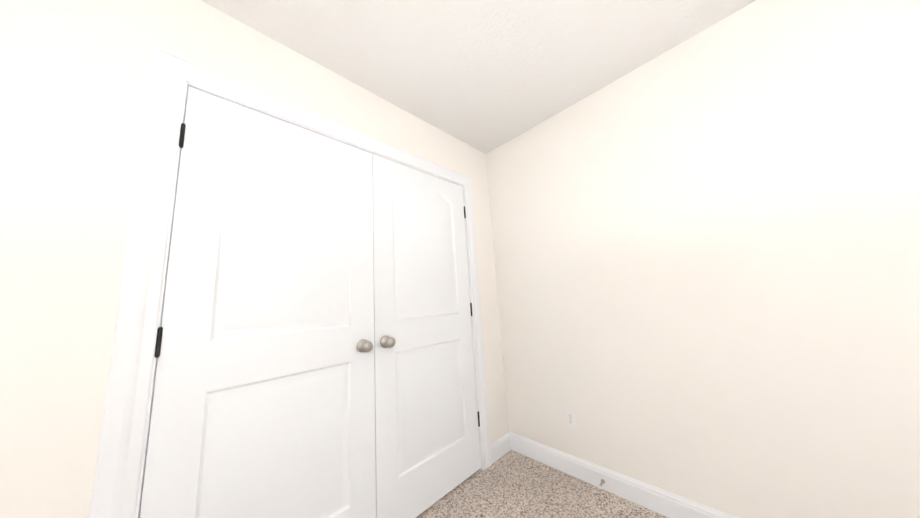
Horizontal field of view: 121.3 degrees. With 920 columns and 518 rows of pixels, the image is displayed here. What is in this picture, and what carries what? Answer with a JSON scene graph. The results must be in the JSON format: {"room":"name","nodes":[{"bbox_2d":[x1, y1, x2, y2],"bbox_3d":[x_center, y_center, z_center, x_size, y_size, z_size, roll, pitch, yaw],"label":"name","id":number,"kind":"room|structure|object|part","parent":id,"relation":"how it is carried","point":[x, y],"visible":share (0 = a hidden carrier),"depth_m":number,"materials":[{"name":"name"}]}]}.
{"room":"empty bedroom","nodes":[
{"label":"empty bedroom","id":0,"kind":"room"},
{"bbox_2d":[0,0,508,517],"bbox_3d":[-0.557,0.179,1.391,2.338,2.440,0.100,5,-12,-44],"label":"wall","id":1,"kind":"structure","parent":0,"point":[74,80],"depth_m":0.79,"materials":[{"name":"beige paint"}]},
{"bbox_2d":[154,123,185,357],"bbox_3d":[-1.001,0.276,0.859,0.012,1.598,0.018,5,-12,-44],"label":"left closet door hinges","id":2,"kind":"object","parent":1,"relation":"attached to","point":[160,329],"visible":0.98,"depth_m":0.86,"materials":[{"name":"black metal"}]},
{"bbox_2d":[140,86,375,517],"bbox_3d":[-0.714,0.342,1.103,0.755,2.021,0.111,5,-12,-44],"label":"closet door","id":3,"kind":"structure","parent":1,"relation":"in","point":[263,405],"depth_m":1.07,"materials":[{"name":"white wood"}]},
{"bbox_3d":[-0.471,0.438,1.299,0.065,0.065,0.076,5,-12,-44],"label":"knob","id":4,"kind":"part","parent":3,"relation":"part of","materials":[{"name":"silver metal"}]},
{"bbox_2d":[89,47,491,517],"bbox_3d":[-0.490,0.372,1.416,1.560,2.060,0.104,5,-12,-44],"label":"door frame","id":5,"kind":"structure","parent":1,"relation":"attached to","point":[141,483],"depth_m":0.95,"materials":[{"name":"white wood"}]},
{"bbox_2d":[372,154,480,517],"bbox_3d":[-0.172,0.391,1.633,0.755,2.021,0.111,5,-12,-44],"label":"closet door","id":6,"kind":"structure","parent":1,"relation":"in","point":[427,448],"depth_m":1.58,"materials":[{"name":"white wood"}]},
{"bbox_3d":[-0.380,0.447,1.388,0.065,0.065,0.076,5,-12,-44],"label":"knob","id":7,"kind":"part","parent":6,"relation":"part of","materials":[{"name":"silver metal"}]},
{"bbox_2d":[464,206,479,426],"bbox_3d":[0.082,0.373,1.918,0.012,1.598,0.018,5,-12,-44],"label":"right closet door hinges","id":8,"kind":"object","parent":1,"relation":"attached to","point":[472,315],"visible":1,"depth_m":1.91,"materials":[{"name":"metal"}]},
{"bbox_2d":[490,432,510,463],"bbox_3d":[0.302,1.384,1.904,0.242,0.115,0.014,5,-12,-44],"label":"baseboard","id":9,"kind":"structure","parent":1,"relation":"attached to","point":[500,447],"depth_m":1.89,"materials":[{"name":"white wood"}]},
{"bbox_2d":[201,0,755,153],"bbox_3d":[-0.167,-1.267,0.404,3.585,0.060,3.840,5,-12,-44],"label":"ceiling","id":10,"kind":"structure","parent":0,"point":[485,76],"depth_m":1.34,"materials":[{"name":"white paint"}]},
{"bbox_2d":[416,450,667,517],"bbox_3d":[-0.012,1.198,0.018,3.585,0.060,3.840,5,-12,-44],"label":"floor","id":11,"kind":"structure","parent":0,"point":[511,484],"depth_m":1.49,"materials":[{"name":"carpet"}]},
{"bbox_2d":[486,0,919,517],"bbox_3d":[1.147,0.076,1.420,0.120,2.440,3.840,5,-12,-44],"label":"wall","id":12,"kind":"structure","parent":0,"point":[706,243],"depth_m":1.20,"materials":[{"name":"beige paint"}]},
{"bbox_2d":[564,408,576,429],"bbox_3d":[0.718,1.036,1.679,0.008,0.115,0.070,5,-12,-44],"label":"electrical outlet","id":13,"kind":"object","parent":12,"relation":"attached to","point":[570,417],"visible":1,"depth_m":1.68,"materials":[{"name":"white plastic"}]},
{"bbox_2d":[509,432,736,517],"bbox_3d":[1.428,1.162,0.937,0.014,0.115,3.005,5,-12,-44],"label":"baseboard","id":14,"kind":"structure","parent":12,"relation":"attached to","point":[659,500],"depth_m":1.46,"materials":[{"name":"white wood"}]},
{"bbox_2d":[598,479,604,488],"bbox_3d":[0.813,1.300,1.491,0.072,0.020,0.021,5,-12,-44],"label":"doorstop","id":15,"kind":"object","parent":14,"relation":"attached to","point":[601,483],"visible":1,"depth_m":1.49,"materials":[{"name":"silver metal"}]}
]}

